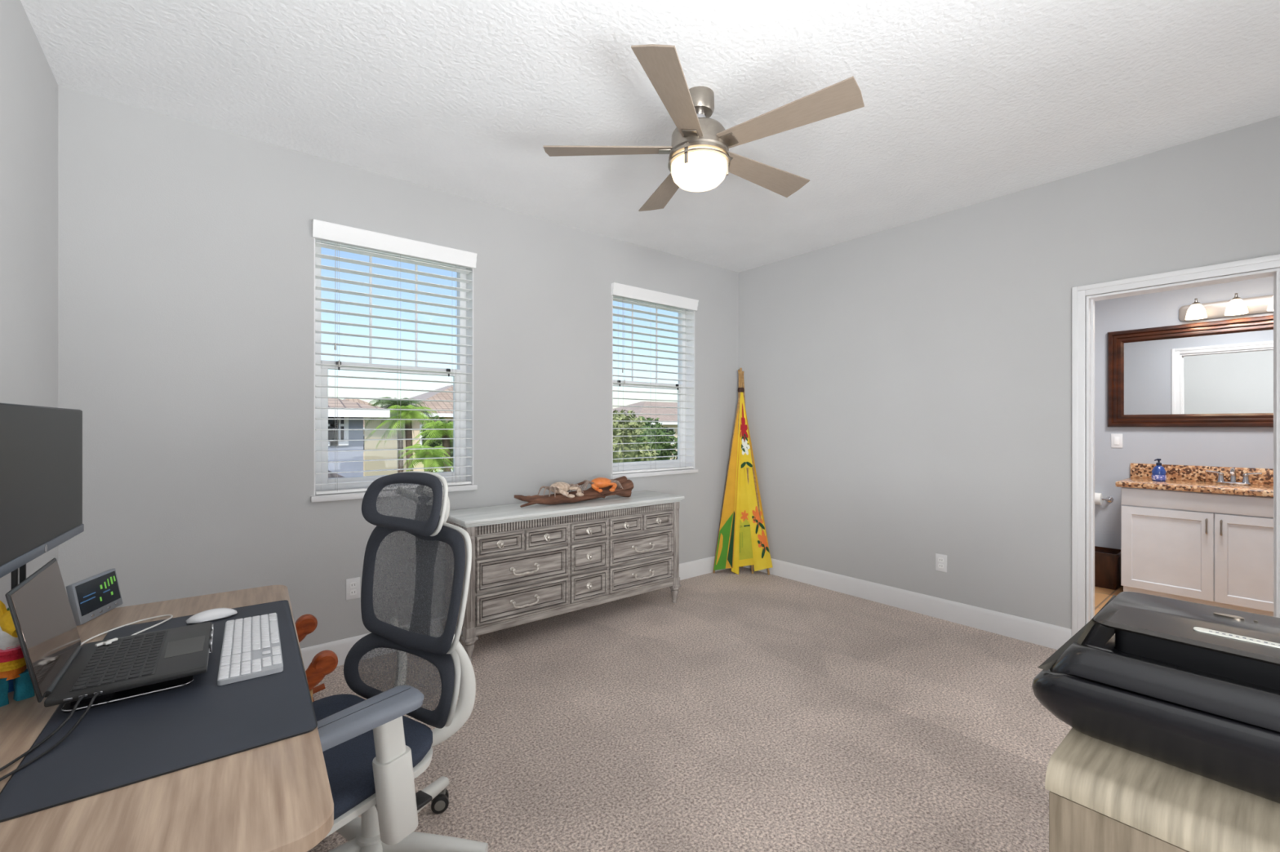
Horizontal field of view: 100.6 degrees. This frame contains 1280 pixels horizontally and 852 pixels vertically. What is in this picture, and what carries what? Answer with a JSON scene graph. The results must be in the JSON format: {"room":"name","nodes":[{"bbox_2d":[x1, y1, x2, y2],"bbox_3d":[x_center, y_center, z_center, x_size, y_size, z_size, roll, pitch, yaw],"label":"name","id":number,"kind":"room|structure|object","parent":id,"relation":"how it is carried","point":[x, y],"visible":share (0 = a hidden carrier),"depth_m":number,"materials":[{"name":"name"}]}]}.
{"room":"home office","nodes":[
{"label":"home office","id":0,"kind":"room"},
{"bbox_2d":[0,0,57,609],"bbox_3d":[-1.071,-0.067,0.454,0.100,2.740,4.853,0,0,-39],"label":"wall","id":1,"kind":"structure","parent":0,"point":[28,86],"depth_m":1.86,"materials":[{"name":"paint"}]},
{"bbox_2d":[57,84,738,648],"bbox_3d":[-0.772,-0.067,3.709,4.463,2.740,0.170,0,0,-39],"label":"wall","id":2,"kind":"structure","parent":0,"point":[186,248],"depth_m":2.69,"materials":[{"name":"paint"}]},
{"bbox_2d":[346,577,360,600],"bbox_3d":[-1.584,0.899,2.935,0.072,0.116,0.010,0,0,-39],"label":"wall outlet","id":3,"kind":"object","parent":2,"relation":"attached to","point":[353,585],"visible":1,"depth_m":2.93,"materials":[{"name":"white plastic"}]},
{"bbox_2d":[350,582,356,588],"bbox_3d":[-1.583,0.879,2.933,0.034,0.028,0.003,0,0,-39],"label":"socket","id":4,"kind":"object","parent":3,"relation":"attached to","point":[353,584],"depth_m":2.93,"materials":[{"name":"plastic"}]},
{"bbox_2d":[350,589,356,595],"bbox_3d":[-1.583,0.919,2.933,0.034,0.028,0.003,0,0,-39],"label":"socket","id":5,"kind":"object","parent":3,"relation":"attached to","point":[353,592],"depth_m":2.93,"materials":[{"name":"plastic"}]},
{"bbox_2d":[311,218,476,494],"bbox_3d":[-1.404,-0.359,3.108,0.886,1.455,0.108,0,0,-39],"label":"window blind","id":6,"kind":"object","parent":2,"relation":"attached to","point":[322,230],"visible":0.91,"depth_m":3.07,"materials":[{"name":"white plastic"}]},
{"bbox_2d":[311,238,477,502],"bbox_3d":[-1.438,-0.332,3.151,0.900,1.470,0.198,0,0,-39],"label":"window","id":7,"kind":"structure","parent":2,"relation":"attached to","point":[318,370],"depth_m":3.25,"materials":[{"name":"white plastic"}]},
{"bbox_2d":[300,555,724,671],"bbox_3d":[-0.760,1.235,3.600,4.343,0.136,0.014,0,0,-39],"label":"baseboard","id":8,"kind":"structure","parent":2,"relation":"attached to","point":[341,648],"depth_m":2.92,"materials":[{"name":"white wood"}]},
{"bbox_2d":[610,295,697,479],"bbox_3d":[0.087,-0.332,4.387,0.917,1.470,0.198,0,0,-39],"label":"window","id":9,"kind":"structure","parent":2,"relation":"attached to","point":[691,432],"depth_m":4.62,"materials":[{"name":"white plastic"}]},
{"bbox_2d":[611,282,698,474],"bbox_3d":[0.122,-0.359,4.344,0.903,1.455,0.108,0,0,-39],"label":"window blind","id":10,"kind":"object","parent":2,"relation":"attached to","point":[618,290],"visible":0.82,"depth_m":4.31,"materials":[{"name":"white plastic"}]},
{"bbox_2d":[20,0,1279,272],"bbox_3d":[0.663,-1.487,1.858,4.563,0.100,4.853,0,0,-39],"label":"ceiling","id":11,"kind":"structure","parent":0,"point":[966,103],"depth_m":2.26,"materials":[{"name":"paint"}]},
{"bbox_2d":[542,44,864,211],"bbox_3d":[0.288,-1.238,2.324,1.272,0.397,1.307,0,0,-39],"label":"ceiling fan","id":12,"kind":"object","parent":11,"relation":"hanging from","point":[700,157],"visible":1,"depth_m":2.19,"materials":[{"name":"beige wood"}]},
{"bbox_2d":[307,566,1123,851],"bbox_3d":[1.434,1.363,2.482,6.547,0.120,4.853,0,0,-39],"label":"floor","id":13,"kind":"structure","parent":0,"point":[758,711],"depth_m":2.26,"materials":[{"name":"carpet"}]},
{"bbox_2d":[0,585,333,851],"bbox_3d":[-1.080,0.928,1.127,0.610,0.750,1.400,0,0,-36],"label":"desk","id":14,"kind":"object","parent":13,"relation":"on","point":[277,797],"visible":0.36,"depth_m":0.78,"materials":[{"name":"brown wood"}]},
{"bbox_2d":[0,600,35,706],"bbox_3d":[-1.277,0.448,1.070,0.156,0.210,0.074,0,0,26],"label":"pinata","id":15,"kind":"object","parent":14,"relation":"on","point":[15,677],"visible":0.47,"depth_m":1.05,"materials":[{"name":"multicoloured paper"}]},
{"bbox_2d":[0,403,84,669],"bbox_3d":[-1.400,0.254,1.187,0.100,0.598,0.610,0,0,-35],"label":"monitor","id":16,"kind":"object","parent":14,"relation":"on","point":[41,447],"visible":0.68,"depth_m":1.18,"materials":[{"name":"plastic"}]},
{"bbox_2d":[0,694,84,771],"bbox_3d":[-1.035,0.530,0.823,0.046,0.045,0.360,0,0,2],"label":"power cable","id":17,"kind":"object","parent":14,"relation":"on","point":[82,697],"visible":1,"depth_m":0.92,"materials":[{"name":"black rubber"}]},
{"bbox_2d":[0,691,100,782],"bbox_3d":[-1.008,0.530,0.807,0.048,0.045,0.419,0,0,-1],"label":"power cable","id":18,"kind":"object","parent":14,"relation":"on","point":[95,696],"visible":1,"depth_m":0.91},
{"bbox_2d":[66,568,122,626],"bbox_3d":[-1.592,0.497,1.555,0.036,0.115,0.184,0,0,-17],"label":"digital clock","id":19,"kind":"object","parent":14,"relation":"on","point":[91,597],"visible":0.97,"depth_m":1.53,"materials":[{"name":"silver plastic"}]},
{"bbox_2d":[80,614,173,645],"bbox_3d":[-1.363,0.547,1.381,0.114,0.008,0.318,0,0,-12],"label":"cable","id":20,"kind":"object","parent":14,"relation":"on","point":[171,615],"visible":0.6,"depth_m":1.45,"materials":[{"name":"white plastic"}]},
{"bbox_2d":[0,600,317,822],"bbox_3d":[-1.012,0.551,1.205,0.403,0.003,0.893,0,0,-36],"label":"desk mat","id":21,"kind":"object","parent":14,"relation":"on","point":[122,744],"visible":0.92,"depth_m":0.97,"materials":[{"name":"black plastic"}]},
{"bbox_2d":[61,623,213,712],"bbox_3d":[-1.092,0.524,1.174,0.228,0.052,0.255,0,0,-38],"label":"laptop stand","id":22,"kind":"object","parent":21,"relation":"on","point":[137,692],"visible":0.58,"depth_m":1.08,"materials":[{"name":"black plastic"}]},
{"bbox_2d":[4,558,212,707],"bbox_3d":[-1.119,0.409,1.159,0.280,0.220,0.327,0,0,-38],"label":"laptop","id":23,"kind":"object","parent":22,"relation":"on","point":[61,670],"visible":1,"depth_m":1.10,"materials":[{"name":"plastic"}]},
{"bbox_2d":[94,638,117,647],"bbox_3d":[-1.226,0.498,1.223,0.016,0.006,0.040,0,0,17],"label":"usb dongle","id":24,"kind":"object","parent":23,"relation":"on","point":[108,642],"visible":1,"depth_m":1.22,"materials":[{"name":"white plastic"}]},
{"bbox_2d":[186,608,237,623],"bbox_3d":[-1.220,0.536,1.515,0.058,0.025,0.112,0,0,43],"label":"mouse","id":25,"kind":"object","parent":21,"relation":"on","point":[211,615],"visible":0.99,"depth_m":1.50,"materials":[{"name":"white plastic"}]},
{"bbox_2d":[217,613,283,685],"bbox_3d":[-0.969,0.542,1.325,0.116,0.013,0.426,0,0,-36],"label":"keyboard","id":26,"kind":"object","parent":21,"relation":"on","point":[251,649],"visible":1,"depth_m":1.27,"materials":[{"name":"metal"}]},
{"bbox_2d":[295,613,337,702],"bbox_3d":[-1.592,1.052,2.172,0.607,0.502,0.575,0,0,-39],"label":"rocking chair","id":27,"kind":"object","parent":13,"relation":"on","point":[324,663],"visible":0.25,"depth_m":2.10,"materials":[{"name":"brown wood"}]},
{"bbox_2d":[312,471,488,851],"bbox_3d":[-0.784,0.722,1.450,0.718,1.162,0.768,0,0,37],"label":"office chair","id":28,"kind":"object","parent":13,"relation":"on","point":[411,662],"visible":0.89,"depth_m":1.54,"materials":[{"name":"white plastic"}]},
{"bbox_2d":[312,694,432,820],"bbox_3d":[-0.854,0.859,1.344,0.500,0.077,0.480,0,0,30],"label":"seat cushion","id":29,"kind":"object","parent":28,"relation":"on","point":[348,764],"depth_m":1.35,"materials":[{"name":"fabric"}]},
{"bbox_2d":[446,490,684,661],"bbox_3d":[-0.446,0.909,3.554,1.644,0.788,0.435,0,0,-39],"label":"dresser","id":30,"kind":"object","parent":13,"relation":"on","point":[534,562],"visible":0.96,"depth_m":3.31,"materials":[{"name":"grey wood"}]},
{"bbox_2d":[514,475,633,507],"bbox_3d":[-0.415,0.442,3.588,0.909,0.152,0.141,0,0,-43],"label":"driftwood","id":31,"kind":"object","parent":30,"relation":"on","point":[590,494],"visible":0.8,"depth_m":3.56,"materials":[{"name":"brown wood"}]},
{"bbox_2d":[537,482,583,497],"bbox_3d":[-0.483,0.411,3.448,0.231,0.090,0.279,0,0,34],"label":"figurine","id":32,"kind":"object","parent":31,"relation":"on","point":[562,488],"visible":1,"depth_m":3.42,"materials":[{"name":"white ceramic"}]},
{"bbox_2d":[580,477,622,492],"bbox_3d":[-0.254,0.399,3.625,0.268,0.086,0.222,0,0,-19],"label":"figurine","id":33,"kind":"object","parent":31,"relation":"on","point":[599,482],"visible":0.99,"depth_m":3.62,"materials":[{"name":"orange ceramic"}]},
{"bbox_2d":[712,368,772,575],"bbox_3d":[0.900,0.389,4.670,0.380,1.832,0.392,0,0,-39],"label":"play teepee","id":34,"kind":"object","parent":13,"relation":"on","point":[742,540],"visible":1,"depth_m":4.72,"materials":[{"name":"yellow fabric"}]},
{"bbox_2d":[742,403,743,422],"bbox_3d":[0.927,-0.110,4.784,0.015,0.207,0.023,0,0,-39],"label":"flower","id":35,"kind":"object","parent":34,"relation":"on","point":[742,403],"depth_m":4.78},
{"bbox_2d":[743,428,748,438],"bbox_3d":[0.951,0.066,4.767,0.041,0.086,0.009,0,0,19],"label":"flower","id":36,"kind":"object","parent":34,"relation":"on","point":[745,430],"depth_m":4.77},
{"bbox_2d":[738,519,753,559],"bbox_3d":[0.929,0.991,4.705,0.157,0.400,0.044,0,0,12],"label":"print","id":37,"kind":"object","parent":34,"relation":"attached to","point":[745,526],"depth_m":4.70},
{"bbox_2d":[744,447,748,454],"bbox_3d":[0.953,0.223,4.755,0.036,0.072,0.009,0,0,17],"label":"flower","id":38,"kind":"object","parent":34,"relation":"on","point":[746,449],"depth_m":4.75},
{"bbox_2d":[752,510,757,516],"bbox_3d":[1.018,0.779,4.710,0.046,0.068,0.012,0,0,3],"label":"flower","id":39,"kind":"object","parent":34,"relation":"on","point":[754,512],"depth_m":4.71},
{"bbox_2d":[757,516,763,524],"bbox_3d":[1.064,0.830,4.697,0.052,0.066,0.009,0,0,25],"label":"flower","id":40,"kind":"object","parent":34,"relation":"on","point":[760,519],"depth_m":4.69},
{"bbox_2d":[757,534,764,541],"bbox_3d":[1.064,0.988,4.681,0.053,0.066,0.012,0,0,12],"label":"flower","id":41,"kind":"object","parent":34,"relation":"on","point":[760,537],"depth_m":4.68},
{"bbox_2d":[758,540,764,547],"bbox_3d":[1.066,1.037,4.675,0.050,0.066,0.013,0,0,0],"label":"flower","id":42,"kind":"object","parent":34,"relation":"on","point":[761,543],"depth_m":4.67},
{"bbox_2d":[761,529,764,539],"bbox_3d":[1.085,0.964,4.677,0.034,0.097,0.010,0,0,31],"label":"flower","id":43,"kind":"object","parent":34,"relation":"on","point":[762,531],"depth_m":4.68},
{"bbox_2d":[1094,546,1120,590],"bbox_3d":[3.772,1.161,4.399,0.268,0.285,0.330,0,0,-39],"label":"waste bin","id":44,"kind":"object","parent":13,"relation":"on","point":[1107,560],"visible":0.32,"depth_m":4.26,"materials":[{"name":"brown wood"}]},
{"bbox_2d":[1044,728,1279,851],"bbox_3d":[1.125,0.928,0.692,0.500,0.750,0.856,0,0,-39],"label":"file cabinet","id":45,"kind":"object","parent":13,"relation":"on","point":[1104,797],"visible":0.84,"depth_m":0.81,"materials":[{"name":"brown wood"}]},
{"bbox_2d":[1031,591,1279,804],"bbox_3d":[1.037,0.455,0.889,0.390,0.194,0.556,0,0,-39],"label":"printer","id":46,"kind":"object","parent":45,"relation":"on","point":[1193,687],"visible":1,"depth_m":0.89,"materials":[{"name":"black plastic"}]},
{"bbox_2d":[1120,487,1273,617],"bbox_3d":[4.238,0.880,3.612,0.564,0.845,1.380,0,0,-39],"label":"vanity cabinet","id":47,"kind":"object","parent":13,"relation":"on","point":[1212,549],"visible":0.99,"depth_m":3.68,"materials":[{"name":"white wood"}]},
{"bbox_2d":[1115,462,1273,497],"bbox_3d":[4.236,0.380,3.620,0.559,0.154,1.415,0,0,-39],"label":"countertop","id":48,"kind":"structure","parent":47,"relation":"on","point":[1190,478],"depth_m":3.89,"materials":[{"name":"stone"}]},
{"bbox_2d":[1151,458,1166,481],"bbox_3d":[3.940,0.333,4.033,0.082,0.172,0.082,0,0,-39],"label":"soap bottle","id":49,"kind":"object","parent":48,"relation":"on","point":[1158,472],"visible":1,"depth_m":4.01,"materials":[{"name":"blue plastic"}]},
{"bbox_2d":[1205,467,1262,484],"bbox_3d":[4.247,0.359,3.805,0.140,0.119,0.272,0,0,-39],"label":"faucet","id":50,"kind":"object","parent":48,"relation":"on","point":[1220,479],"visible":1,"depth_m":3.82,"materials":[{"name":"silver metal"}]},
{"bbox_2d":[738,115,1279,629],"bbox_3d":[2.443,-0.067,3.190,0.120,2.740,4.683,0,0,-39],"label":"wall","id":51,"kind":"structure","parent":0,"point":[908,387],"depth_m":3.50,"materials":[{"name":"paint"}]},
{"bbox_2d":[742,558,1071,649],"bbox_3d":[1.701,1.235,4.000,0.014,0.136,2.461,0,0,-39],"label":"baseboard","id":52,"kind":"structure","parent":51,"relation":"attached to","point":[1050,636],"depth_m":3.62,"materials":[{"name":"white wood"}]},
{"bbox_2d":[935,553,946,573],"bbox_3d":[2.035,0.926,3.590,0.010,0.116,0.072,0,0,-39],"label":"wall outlet","id":53,"kind":"object","parent":51,"relation":"attached to","point":[940,560],"visible":1,"depth_m":3.59,"materials":[{"name":"white plastic"}]},
{"bbox_2d":[937,557,943,562],"bbox_3d":[2.033,0.906,3.588,0.003,0.028,0.034,0,0,-39],"label":"socket","id":54,"kind":"object","parent":53,"relation":"attached to","point":[940,559],"depth_m":3.59,"materials":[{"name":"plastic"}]},
{"bbox_2d":[937,564,943,568],"bbox_3d":[2.033,0.946,3.588,0.003,0.028,0.034,0,0,-39],"label":"socket","id":55,"kind":"object","parent":53,"relation":"attached to","point":[940,566],"depth_m":3.59,"materials":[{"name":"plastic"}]},
{"bbox_2d":[1071,253,1279,636],"bbox_3d":[2.787,0.255,2.765,0.158,2.097,0.825,0,0,-39],"label":"door frame","id":56,"kind":"structure","parent":51,"relation":"in","point":[1082,305],"depth_m":3.00,"materials":[{"name":"white wood"}]},
{"bbox_2d":[1094,275,1273,549],"bbox_3d":[4.459,0.053,3.868,0.100,2.500,3.200,0,0,-39],"label":"wall","id":57,"kind":"structure","parent":0,"point":[1215,446],"depth_m":4.25,"materials":[{"name":"paint"}]},
{"bbox_2d":[1094,493,1113,505],"bbox_3d":[3.843,0.613,4.473,0.100,0.100,0.204,0,0,-39],"label":"toilet paper holder","id":58,"kind":"object","parent":57,"relation":"attached to","point":[1099,499],"visible":0.63,"depth_m":4.43,"materials":[{"name":"white paper"}]},
{"bbox_2d":[1111,434,1122,448],"bbox_3d":[3.954,0.123,4.405,0.010,0.116,0.072,0,0,-39],"label":"wall switch","id":59,"kind":"object","parent":57,"relation":"attached to","point":[1116,439],"visible":1,"depth_m":4.40,"materials":[{"name":"white plastic"}]},
{"bbox_2d":[1107,315,1273,426],"bbox_3d":[4.346,-0.387,3.893,0.043,0.790,1.400,0,0,-39],"label":"wall mirror","id":60,"kind":"object","parent":57,"relation":"attached to","point":[1216,373],"visible":1,"depth_m":4.06,"materials":[{"name":"brown wood"}]},
{"bbox_2d":[1124,329,1273,414],"bbox_3d":[4.358,-0.387,3.902,0.006,0.600,1.210,0,0,-39],"label":"mirror glass","id":61,"kind":"object","parent":60,"relation":"attached to","point":[1223,371],"depth_m":4.03,"materials":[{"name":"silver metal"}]},
{"bbox_2d":[1130,462,1273,485],"bbox_3d":[4.446,0.361,3.787,0.021,0.116,1.410,0,0,-39],"label":"backsplash","id":62,"kind":"structure","parent":57,"relation":"attached to","point":[1184,473],"depth_m":4.02,"materials":[{"name":"stone"}]},
{"bbox_2d":[1178,293,1273,321],"bbox_3d":[4.370,-0.881,3.757,0.177,0.152,0.800,0,0,-39],"label":"vanity light","id":63,"kind":"object","parent":57,"relation":"attached to","point":[1237,306],"visible":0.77,"depth_m":3.87,"materials":[{"name":"white glass"}]},
{"label":"outside","id":64,"kind":"structure","parent":0,"visible":0},
{"bbox_3d":[-8.949,4.393,21.062,5.400,0.020,16.000,0,0,-39],"label":"driveway","id":65,"kind":"object","parent":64,"visible":0},
{"bbox_2d":[363,396,431,473],"bbox_3d":[-9.027,1.658,20.212,2.811,5.497,2.900,0,0,-39],"label":"palm tree","id":66,"kind":"object","parent":65,"relation":"on","point":[400,434],"visible":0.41,"depth_m":20.16,"materials":[{"name":"green plant"}]},
{"bbox_2d":[363,404,438,471],"bbox_3d":[-7.345,1.856,16.825,2.099,5.100,1.948,0,0,1],"label":"palm tree","id":67,"kind":"object","parent":65,"relation":"on","point":[406,414],"visible":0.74,"depth_m":16.65,"materials":[{"name":"green plant"}]},
{"bbox_2d":[411,420,453,471],"bbox_3d":[-5.228,2.128,14.508,1.895,4.558,1.925,0,0,-39],"label":"palm tree","id":68,"kind":"object","parent":65,"relation":"on","point":[445,433],"visible":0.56,"depth_m":14.40,"materials":[{"name":"green plant"}]},
{"bbox_2d":[413,415,453,472],"bbox_3d":[-6.578,2.018,18.317,2.186,4.782,2.376,0,0,-4],"label":"leafy tree","id":69,"kind":"object","parent":65,"relation":"on","point":[436,443],"visible":0.11,"depth_m":17.73,"materials":[{"name":"green plant"}]},
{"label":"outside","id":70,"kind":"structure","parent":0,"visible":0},
{"bbox_3d":[-20.575,4.553,57.188,120.000,0.300,105.217,0,0,-39],"label":"ground","id":71,"kind":"structure","parent":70,"visible":0},
{"bbox_2d":[328,398,390,478],"bbox_3d":[-13.051,1.303,12.979,11.050,6.200,12.400,0,0,-39],"label":"house","id":72,"kind":"structure","parent":71,"relation":"on","point":[340,403],"depth_m":13.28,"materials":[{"name":"grey paint"}]},
{"bbox_2d":[342,399,378,476],"bbox_3d":[-23.830,1.053,43.728,10.000,6.700,11.040,0,0,-39],"label":"house","id":73,"kind":"structure","parent":71,"relation":"on","point":[358,401],"depth_m":42.74,"materials":[{"name":"beige paint"}]},
{"bbox_2d":[363,385,453,476],"bbox_3d":[-12.222,0.853,35.114,9.800,7.100,11.040,0,0,-39],"label":"house","id":74,"kind":"structure","parent":71,"relation":"on","point":[390,444],"depth_m":31.71,"materials":[{"name":"beige paint"}]},
{"bbox_2d":[396,444,453,472],"bbox_3d":[-4.902,2.416,12.559,1.569,3.984,1.565,0,0,-39],"label":"palm tree","id":75,"kind":"object","parent":71,"relation":"on","point":[425,453],"visible":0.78,"depth_m":12.38,"materials":[{"name":"green plant"}]},
{"bbox_2d":[613,408,659,462],"bbox_3d":[-0.616,1.933,15.611,2.505,4.952,2.190,0,0,-39],"label":"leafy tree","id":76,"kind":"object","parent":71,"relation":"on","point":[626,424],"visible":0.38,"depth_m":15.12,"materials":[{"name":"green plant"}]},
{"bbox_2d":[613,401,677,459],"bbox_3d":[2.078,1.153,46.694,15.000,6.500,11.040,0,0,-39],"label":"house","id":77,"kind":"structure","parent":71,"relation":"on","point":[636,410],"depth_m":42.10,"materials":[{"name":"beige paint"}]},
{"bbox_2d":[634,416,677,462],"bbox_3d":[0.144,2.022,18.585,2.643,4.775,2.821,0,0,-39],"label":"leafy tree","id":78,"kind":"object","parent":71,"relation":"on","point":[647,424],"visible":0.41,"depth_m":17.98,"materials":[{"name":"green plant"}]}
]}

